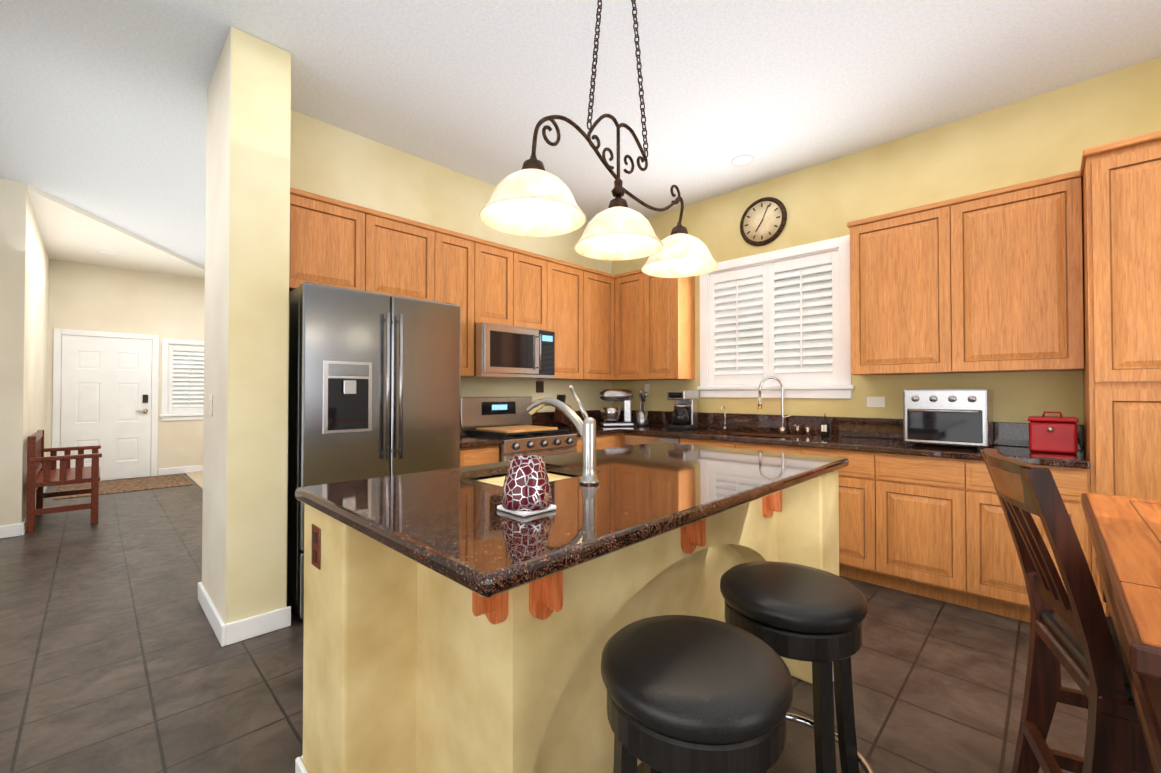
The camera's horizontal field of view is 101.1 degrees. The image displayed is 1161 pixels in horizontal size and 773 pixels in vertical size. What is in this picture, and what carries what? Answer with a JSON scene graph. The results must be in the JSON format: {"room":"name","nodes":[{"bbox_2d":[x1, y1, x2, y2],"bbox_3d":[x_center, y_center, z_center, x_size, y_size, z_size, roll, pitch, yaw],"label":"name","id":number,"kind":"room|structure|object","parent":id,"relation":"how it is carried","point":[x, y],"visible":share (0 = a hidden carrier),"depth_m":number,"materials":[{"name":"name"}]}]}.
{"room":"kitchen","nodes":[
{"label":"kitchen","id":0,"kind":"room"},
{"bbox_2d":[0,178,48,525],"bbox_3d":[-6.074,-0.233,5.248,3.150,3.100,0.150,-1,-1,44],"label":"wall","id":1,"kind":"structure","parent":0,"point":[24,291],"depth_m":4.17,"materials":[{"name":"beige paint"}]},
{"bbox_2d":[0,524,18,538],"bbox_3d":[-5.693,1.240,3.356,0.016,0.105,2.250,-1,-1,44],"label":"baseboard","id":2,"kind":"structure","parent":1,"relation":"attached to","point":[6,531],"depth_m":4.12,"materials":[{"name":"white paint"}]},
{"bbox_2d":[18,486,47,535],"bbox_3d":[-6.003,1.265,5.289,3.166,0.105,0.044,-1,-1,44],"label":"baseboard","id":3,"kind":"structure","parent":1,"relation":"attached to","point":[21,527],"depth_m":4.18,"materials":[{"name":"white paint"}]},
{"bbox_2d":[27,184,204,279],"bbox_3d":[-5.310,-1.747,6.046,3.149,0.050,2.029,-1,-1,44],"label":"ceiling soffit","id":4,"kind":"structure","parent":0,"point":[71,233],"depth_m":5.76,"materials":[{"name":"white paint"}]},
{"bbox_2d":[98,250,116,254],"bbox_3d":[-6.068,-1.717,6.123,0.170,0.006,0.170,-1,-1,44],"label":"recessed light","id":5,"kind":"object","parent":4,"relation":"attached to","point":[107,252],"visible":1,"depth_m":6.11,"materials":[{"name":"white paint"}]},
{"bbox_2d":[47,259,204,480],"bbox_3d":[-6.408,-0.206,7.263,0.150,3.100,7.100,-1,-1,44],"label":"wall","id":6,"kind":"structure","parent":0,"point":[86,297],"depth_m":7.04,"materials":[{"name":"beige paint"}]},
{"bbox_2d":[52,329,158,480],"bbox_3d":[-6.718,0.280,6.791,0.060,2.115,1.070,-1,-1,44],"label":"door","id":7,"kind":"structure","parent":6,"relation":"attached to","point":[101,394],"depth_m":6.81,"materials":[{"name":"white paint"}]},
{"bbox_2d":[158,465,202,475],"bbox_3d":[-5.162,1.306,8.396,0.016,0.105,3.410,-1,-1,44],"label":"baseboard","id":8,"kind":"structure","parent":6,"relation":"attached to","point":[174,470],"depth_m":7.35,"materials":[{"name":"white paint"}]},
{"bbox_2d":[159,338,203,420],"bbox_3d":[-6.152,-0.100,7.494,0.190,1.248,0.690,-1,-1,44],"label":"window","id":9,"kind":"structure","parent":6,"relation":"in","point":[182,391],"depth_m":7.41,"materials":[{"name":"white paint"}]},
{"bbox_2d":[202,27,290,624],"bbox_3d":[-1.930,-0.265,2.739,0.740,3.100,0.270,-1,-1,44],"label":"wall","id":10,"kind":"structure","parent":0,"point":[246,386],"depth_m":2.49,"materials":[{"name":"yellow paint"}]},
{"bbox_2d":[209,394,212,415],"bbox_3d":[-2.086,0.104,2.690,0.080,0.120,0.009,-1,-1,44],"label":"switch plate","id":11,"kind":"object","parent":10,"relation":"attached to","point":[210,404],"visible":0.96,"depth_m":2.68,"materials":[{"name":"beige plastic"}]},
{"bbox_2d":[198,582,229,646],"bbox_3d":[-2.029,1.231,2.619,0.772,0.105,0.020,-1,-1,44],"label":"baseboard","id":12,"kind":"structure","parent":10,"relation":"attached to","point":[222,631],"depth_m":2.50,"materials":[{"name":"white paint"}]},
{"bbox_2d":[229,606,290,644],"bbox_3d":[-1.651,1.229,2.464,0.016,0.105,0.276,-1,-1,44],"label":"baseboard","id":13,"kind":"structure","parent":10,"relation":"attached to","point":[247,628],"depth_m":2.45,"materials":[{"name":"white paint"}]},
{"bbox_2d":[290,110,611,411],"bbox_3d":[-0.874,-0.246,4.245,0.140,3.100,3.360,-1,-1,44],"label":"wall","id":14,"kind":"structure","parent":0,"point":[332,161],"depth_m":3.76,"materials":[{"name":"yellow paint"}]},
{"bbox_2d":[289,187,368,291],"bbox_3d":[-1.706,-0.886,3.088,0.296,0.600,0.500,-1,-1,44],"label":"upper cabinet","id":15,"kind":"object","parent":14,"relation":"attached to","point":[329,237],"depth_m":3.00,"materials":[{"name":"brown wood"}]},
{"bbox_2d":[369,209,436,301],"bbox_3d":[-1.355,-0.882,3.445,0.296,0.600,0.501,-1,-1,44],"label":"upper cabinet","id":16,"kind":"object","parent":14,"relation":"attached to","point":[402,251],"depth_m":3.34,"materials":[{"name":"brown wood"}]},
{"bbox_2d":[437,227,476,376],"bbox_3d":[-1.060,-0.630,3.743,0.296,1.096,0.343,-1,-1,44],"label":"upper cabinet","id":17,"kind":"object","parent":14,"relation":"attached to","point":[456,252],"depth_m":3.68,"materials":[{"name":"brown wood"}]},
{"bbox_2d":[477,238,516,325],"bbox_3d":[-0.807,-0.836,4.004,0.296,0.676,0.380,-1,-1,44],"label":"upper cabinet","id":18,"kind":"object","parent":14,"relation":"attached to","point":[496,263],"depth_m":3.92,"materials":[{"name":"brown wood"}]},
{"bbox_2d":[460,322,554,379],"bbox_3d":[-0.613,-0.282,4.073,0.466,0.422,0.754,-1,-1,44],"label":"microwave","id":19,"kind":"object","parent":18,"relation":"attached to","point":[508,352],"visible":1,"depth_m":3.89,"materials":[{"name":"silver metal"}]},
{"bbox_2d":[517,249,548,329],"bbox_3d":[-0.541,-0.833,4.275,0.296,0.676,0.380,-1,-1,44],"label":"upper cabinet","id":20,"kind":"object","parent":14,"relation":"attached to","point":[532,268],"depth_m":4.19,"materials":[{"name":"brown wood"}]},
{"bbox_2d":[536,381,543,392],"bbox_3d":[-0.393,0.004,4.610,0.029,0.110,0.080,-1,-1,44],"label":"electrical outlet plate","id":21,"kind":"object","parent":14,"relation":"attached to","point":[539,384],"depth_m":4.59,"materials":[{"name":"brown plastic"}]},
{"bbox_2d":[549,257,584,379],"bbox_3d":[-0.243,-0.619,4.576,0.296,1.096,0.470,-1,-1,44],"label":"upper cabinet","id":22,"kind":"object","parent":14,"relation":"attached to","point":[566,280],"depth_m":4.50,"materials":[{"name":"brown wood"}]},
{"bbox_2d":[532,410,604,425],"bbox_3d":[-0.466,0.323,4.533,0.020,0.149,2.318,-1,-1,44],"label":"backsplash","id":23,"kind":"structure","parent":14,"relation":"attached to","point":[541,418],"depth_m":4.69,"materials":[{"name":"brown stone"}]},
{"bbox_2d":[585,267,612,380],"bbox_3d":[0.085,-0.615,4.910,0.296,1.096,0.467,-1,-1,44],"label":"upper cabinet","id":24,"kind":"object","parent":14,"relation":"attached to","point":[598,284],"depth_m":4.80,"materials":[{"name":"brown wood"}]},
{"bbox_2d":[0,473,1087,772],"bbox_3d":[-1.857,1.315,2.779,12.900,0.060,7.100,-1,-1,44],"label":"floor","id":25,"kind":"structure","parent":0,"point":[116,655],"depth_m":2.12,"materials":[{"name":"grey tile"}]},
{"bbox_2d":[26,430,101,532],"bbox_3d":[-5.125,0.881,4.772,1.060,0.860,0.470,-1,-1,44],"label":"bench","id":26,"kind":"object","parent":25,"relation":"on","point":[42,471],"visible":1,"depth_m":4.49,"materials":[{"name":"brown wood"}]},
{"bbox_2d":[53,474,191,499],"bbox_3d":[-6.125,1.328,6.426,1.200,0.010,1.270,-1,-1,44],"label":"area rug","id":27,"kind":"object","parent":25,"relation":"on","point":[136,484],"visible":0.9,"depth_m":6.37,"materials":[{"name":"brown fabric"}]},
{"bbox_2d":[185,471,202,488],"bbox_3d":[-2.950,1.327,6.442,5.910,0.012,3.100,-1,-1,44],"label":"floor carpet","id":28,"kind":"object","parent":25,"relation":"on","point":[196,477],"visible":0.14,"depth_m":7.01,"materials":[{"name":"beige carpet"}]},
{"bbox_2d":[287,282,460,618],"bbox_3d":[-1.359,0.361,3.098,0.702,1.857,0.965,-1,-1,44],"label":"fridge","id":29,"kind":"object","parent":25,"relation":"on","point":[374,386],"visible":0.67,"depth_m":2.78,"materials":[{"name":"silver metal"}]},
{"bbox_2d":[460,442,501,466],"bbox_3d":[-0.937,0.863,3.604,0.639,0.868,0.338,-1,-1,44],"label":"base cabinet","id":30,"kind":"object","parent":25,"relation":"on","point":[479,455],"depth_m":3.38,"materials":[{"name":"brown wood"}]},
{"bbox_2d":[460,435,500,449],"bbox_3d":[-0.928,0.407,3.600,0.666,0.040,0.340,-1,-1,44],"label":"countertop","id":31,"kind":"structure","parent":30,"relation":"on","point":[467,442],"depth_m":3.39,"materials":[{"name":"brown stone"}]},
{"bbox_2d":[460,418,466,436],"bbox_3d":[-1.014,0.249,3.690,0.153,0.273,0.240,-1,-1,44],"label":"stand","id":32,"kind":"object","parent":31,"relation":"on","point":[461,433],"visible":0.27,"depth_m":3.77,"materials":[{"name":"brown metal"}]},
{"bbox_2d":[460,396,576,461],"bbox_3d":[-0.503,0.693,3.953,0.722,1.215,0.754,-1,-1,44],"label":"range","id":33,"kind":"object","parent":25,"relation":"on","point":[479,412],"visible":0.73,"depth_m":3.94,"materials":[{"name":"silver metal"}]},
{"bbox_2d":[476,425,557,433],"bbox_3d":[-0.520,0.348,3.923,0.425,0.020,0.520,-1,-1,44],"label":"cutting board","id":34,"kind":"object","parent":33,"relation":"on","point":[516,429],"visible":1,"depth_m":3.83,"materials":[{"name":"brown wood"}]},
{"bbox_2d":[295,473,838,772],"bbox_3d":[0.156,0.818,1.842,1.023,0.910,1.958,-1,-1,44],"label":"kitchen island","id":35,"kind":"object","parent":25,"relation":"on","point":[471,619],"depth_m":1.33,"materials":[{"name":"paint"}]},
{"bbox_2d":[311,524,320,569],"bbox_3d":[-0.782,0.473,1.409,0.070,0.120,0.006,-1,-1,44],"label":"outlet","id":36,"kind":"object","parent":35,"relation":"attached to","point":[316,528],"depth_m":1.40,"materials":[{"name":"brown plastic"}]},
{"bbox_2d":[295,442,848,604],"bbox_3d":[0.163,0.343,1.848,1.056,0.040,1.980,-1,-1,44],"label":"island countertop","id":37,"kind":"structure","parent":35,"relation":"on","point":[495,538],"depth_m":1.26,"materials":[{"name":"brown stone"}]},
{"bbox_2d":[483,469,570,484],"bbox_3d":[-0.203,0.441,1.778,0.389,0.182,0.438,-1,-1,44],"label":"sink","id":38,"kind":"object","parent":37,"relation":"in","point":[524,475],"depth_m":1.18,"materials":[{"name":"beige ceramic"}]},
{"bbox_2d":[526,385,602,484],"bbox_3d":[-0.071,0.161,1.674,0.348,0.319,0.066,-1,-1,44],"label":"faucet","id":39,"kind":"object","parent":37,"relation":"on","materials":[{"name":"silver metal"}]},
{"bbox_2d":[575,434,620,451],"bbox_3d":[-0.056,0.874,4.502,0.639,0.868,0.646,-1,-1,44],"label":"base cabinet","id":40,"kind":"object","parent":25,"relation":"on","point":[603,441],"depth_m":4.34,"materials":[{"name":"brown wood"}]},
{"bbox_2d":[546,426,620,437],"bbox_3d":[-0.064,0.417,4.481,0.666,0.039,0.596,-1,-1,44],"label":"countertop","id":41,"kind":"structure","parent":40,"relation":"on","point":[599,429],"depth_m":4.40,"materials":[{"name":"brown stone"}]},
{"bbox_2d":[553,395,570,426],"bbox_3d":[-0.173,0.232,4.582,0.100,0.310,0.209,0,-1,24],"label":"knife block","id":42,"kind":"object","parent":41,"relation":"on","point":[561,419],"visible":0.69,"depth_m":4.52,"materials":[{"name":"brown wood"}]},
{"bbox_2d":[625,434,676,445],"bbox_3d":[0.832,0.874,4.471,0.599,0.868,0.618,-1,-1,44],"label":"base cabinet","id":43,"kind":"object","parent":25,"relation":"on","point":[630,439],"depth_m":4.31,"materials":[{"name":"brown wood"}]},
{"bbox_2d":[601,615,792,772],"bbox_3d":[0.233,0.906,0.988,0.434,0.712,0.434,-1,-1,44],"label":"stool","id":44,"kind":"object","parent":25,"relation":"on","point":[690,694],"visible":1,"depth_m":0.88,"materials":[{"name":"leather"}]},
{"bbox_2d":[677,438,732,447],"bbox_3d":[1.225,0.869,4.086,0.501,0.868,0.618,-1,-1,44],"label":"base cabinet","id":45,"kind":"object","parent":25,"relation":"on","point":[691,441],"depth_m":3.90,"materials":[{"name":"brown wood"}]},
{"bbox_2d":[733,442,800,453],"bbox_3d":[1.582,0.864,3.736,0.500,0.868,0.618,-1,-1,44],"label":"base cabinet","id":46,"kind":"object","parent":25,"relation":"on","point":[737,445],"depth_m":3.52,"materials":[{"name":"brown wood"}]},
{"bbox_2d":[720,561,873,772],"bbox_3d":[0.597,0.911,1.359,0.434,0.712,0.434,-1,-1,44],"label":"stool","id":47,"kind":"object","parent":25,"relation":"on","point":[815,616],"visible":0.71,"depth_m":1.24,"materials":[{"name":"leather"}]},
{"bbox_2d":[801,446,876,584],"bbox_3d":[1.922,0.860,3.403,0.450,0.868,0.618,-1,-1,44],"label":"base cabinet","id":48,"kind":"object","parent":25,"relation":"on","point":[858,480],"depth_m":3.11,"materials":[{"name":"brown wood"}]},
{"bbox_2d":[877,454,968,606],"bbox_3d":[2.243,0.856,3.088,0.450,0.868,0.618,-1,-1,44],"label":"base cabinet","id":49,"kind":"object","parent":25,"relation":"on","point":[923,503],"depth_m":2.86,"materials":[{"name":"brown wood"}]},
{"bbox_2d":[596,422,1092,469],"bbox_3d":[1.437,0.410,3.871,3.663,0.040,0.636,-1,-1,44],"label":"countertop","id":50,"kind":"structure","parent":49,"relation":"on","point":[1076,461],"depth_m":3.17,"materials":[{"name":"brown stone"}]},
{"bbox_2d":[599,389,633,426],"bbox_3d":[0.362,0.213,4.860,0.345,0.375,0.210,0,-1,-12],"label":"stand mixer","id":51,"kind":"object","parent":50,"relation":"on","point":[610,416],"visible":1,"depth_m":4.80,"materials":[{"name":"silver metal"}]},
{"bbox_2d":[636,390,647,425],"bbox_3d":[0.628,0.216,4.867,0.124,0.370,0.120,-1,-1,44],"label":"utensil crock","id":52,"kind":"object","parent":50,"relation":"on","point":[641,417],"visible":1,"depth_m":4.82,"materials":[{"name":"silver metal"}]},
{"bbox_2d":[667,390,697,429],"bbox_3d":[0.957,0.216,4.470,0.198,0.360,0.246,-1,-1,44],"label":"coffee maker","id":53,"kind":"object","parent":50,"relation":"on","point":[685,414],"visible":0.98,"depth_m":4.41,"materials":[{"name":"black plastic"}]},
{"bbox_2d":[721,406,728,429],"bbox_3d":[1.293,0.285,4.319,0.032,0.221,0.091,-1,-1,44],"label":"faucet","id":54,"kind":"object","parent":50,"relation":"on","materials":[{"name":"silver metal"}]},
{"bbox_2d":[753,434,768,437],"bbox_3d":[1.392,0.509,3.904,0.788,0.182,0.409,-1,-1,44],"label":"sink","id":55,"kind":"object","parent":50,"relation":"in","point":[754,435],"depth_m":4.03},
{"bbox_2d":[757,376,808,433],"bbox_3d":[1.664,0.153,3.912,0.365,0.476,0.178,-1,-1,44],"label":"faucet","id":56,"kind":"object","parent":50,"relation":"on","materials":[{"name":"silver metal"}]},
{"bbox_2d":[821,413,829,436],"bbox_3d":[1.887,0.296,3.683,0.060,0.180,0.066,-1,-1,44],"label":"soap bottle","id":57,"kind":"object","parent":50,"relation":"on","point":[825,428],"visible":1,"depth_m":3.66,"materials":[{"name":"black"}]},
{"bbox_2d":[903,389,992,449],"bbox_3d":[2.340,0.197,3.046,0.420,0.360,0.403,-1,-1,44],"label":"toaster oven","id":58,"kind":"object","parent":50,"relation":"on","point":[957,417],"visible":0.96,"depth_m":2.92,"materials":[{"name":"silver metal"}]},
{"bbox_2d":[1028,411,1078,453],"bbox_3d":[2.707,0.258,2.737,0.205,0.230,0.200,-1,-1,44],"label":"box","id":59,"kind":"object","parent":50,"relation":"on","point":[1054,434],"visible":1,"depth_m":2.67,"materials":[{"name":"red metal"}]},
{"bbox_2d":[969,462,1096,621],"bbox_3d":[2.578,0.852,2.760,0.488,0.868,0.618,-1,-1,44],"label":"base cabinet","id":60,"kind":"object","parent":25,"relation":"on","point":[997,585],"depth_m":2.62,"materials":[{"name":"brown wood"}]},
{"bbox_2d":[980,448,1139,772],"bbox_3d":[1.308,0.721,1.107,0.550,1.085,0.430,0,-1,29],"label":"chair","id":61,"kind":"object","parent":25,"relation":"on","point":[1072,631],"visible":0.98,"depth_m":1.12,"materials":[{"name":"wood"}]},
{"bbox_2d":[1081,130,1160,614],"bbox_3d":[2.957,0.043,2.406,0.560,2.476,0.606,-1,-1,44],"label":"tall cabinet","id":62,"kind":"object","parent":25,"relation":"on","point":[1121,180],"depth_m":2.32,"materials":[{"name":"brown wood"}]},
{"bbox_2d":[1081,493,1160,772],"bbox_3d":[1.628,0.804,0.755,1.100,0.910,1.380,-1,-1,44],"label":"dining table","id":63,"kind":"object","parent":25,"relation":"on","point":[1125,532],"visible":0.94,"depth_m":0.92,"materials":[{"name":"brown wood"}]},
{"bbox_2d":[0,0,1160,266],"bbox_3d":[-1.857,-1.864,2.821,12.900,0.100,7.100,-1,-1,44],"label":"ceiling","id":64,"kind":"structure","parent":0,"point":[102,108],"depth_m":2.82,"materials":[{"name":"white paint"}]},
{"bbox_2d":[479,0,718,277],"bbox_3d":[0.137,-1.164,1.738,0.320,1.328,1.120,-1,-1,44],"label":"pendant light","id":65,"kind":"object","parent":64,"relation":"hanging from","point":[532,197],"visible":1,"depth_m":1.63,"materials":[{"name":"white glass"}]},
{"bbox_2d":[731,155,753,165],"bbox_3d":[1.288,-1.798,3.798,0.170,0.006,0.170,-1,-1,44],"label":"recessed light","id":66,"kind":"object","parent":64,"relation":"in","point":[742,160],"visible":1,"depth_m":3.79,"materials":[{"name":"white paint"}]},
{"bbox_2d":[612,57,1160,451],"bbox_3d":[0.576,-0.232,5.281,12.900,3.100,0.150,-1,-1,44],"label":"wall","id":67,"kind":"structure","parent":0,"point":[1051,133],"depth_m":3.34,"materials":[{"name":"yellow paint"}]},
{"bbox_2d":[613,269,644,380],"bbox_3d":[0.594,-0.614,4.950,0.376,1.096,0.296,-1,-1,44],"label":"upper cabinet","id":68,"kind":"object","parent":67,"relation":"attached to","point":[628,287],"depth_m":4.85,"materials":[{"name":"brown wood"}]},
{"bbox_2d":[645,384,649,394],"bbox_3d":[0.706,0.034,5.024,0.060,0.120,0.029,-1,-1,44],"label":"electrical outlet plate","id":69,"kind":"object","parent":67,"relation":"attached to","point":[647,386],"depth_m":5.01,"materials":[{"name":"beige plastic"}]},
{"bbox_2d":[645,274,694,379],"bbox_3d":[0.869,-0.618,4.680,0.394,1.096,0.296,-1,-1,44],"label":"upper cabinet","id":70,"kind":"object","parent":67,"relation":"attached to","point":[669,302],"depth_m":4.56,"materials":[{"name":"brown wood"}]},
{"bbox_2d":[740,197,786,245],"bbox_3d":[1.589,-1.442,4.173,0.420,0.420,0.034,-1,-1,44],"label":"wall clock","id":71,"kind":"object","parent":67,"relation":"attached to","point":[763,221],"visible":0.98,"depth_m":4.16,"materials":[{"name":"brown metal"}]},
{"bbox_2d":[697,235,854,398],"bbox_3d":[1.665,-0.533,4.189,1.350,1.267,0.190,-1,-1,44],"label":"kitchen window","id":72,"kind":"structure","parent":67,"relation":"in","point":[786,320],"depth_m":4.10,"materials":[{"name":"white paint"}]},
{"bbox_2d":[617,410,1080,449],"bbox_3d":[1.662,0.317,4.083,3.637,0.149,0.020,-1,-1,44],"label":"backsplash","id":73,"kind":"structure","parent":67,"relation":"attached to","point":[1004,433],"depth_m":3.71,"materials":[{"name":"brown stone"}]},
{"bbox_2d":[867,397,884,406],"bbox_3d":[2.206,0.116,3.568,0.120,0.080,0.005,-1,-1,44],"label":"electrical outlet plate","id":74,"kind":"object","parent":67,"relation":"attached to","point":[875,401],"depth_m":3.56,"materials":[{"name":"beige plastic"}]},
{"bbox_2d":[847,199,952,375],"bbox_3d":[2.244,-0.635,3.332,0.577,1.096,0.296,-1,-1,44],"label":"upper cabinet","id":75,"kind":"object","parent":67,"relation":"attached to","point":[901,262],"depth_m":3.21,"materials":[{"name":"brown wood"}]},
{"bbox_2d":[953,168,1080,372],"bbox_3d":[2.656,-0.640,2.928,0.578,1.096,0.296,-1,-1,44],"label":"upper cabinet","id":76,"kind":"object","parent":67,"relation":"attached to","point":[1061,272],"depth_m":2.80,"materials":[{"name":"brown wood"}]}
]}

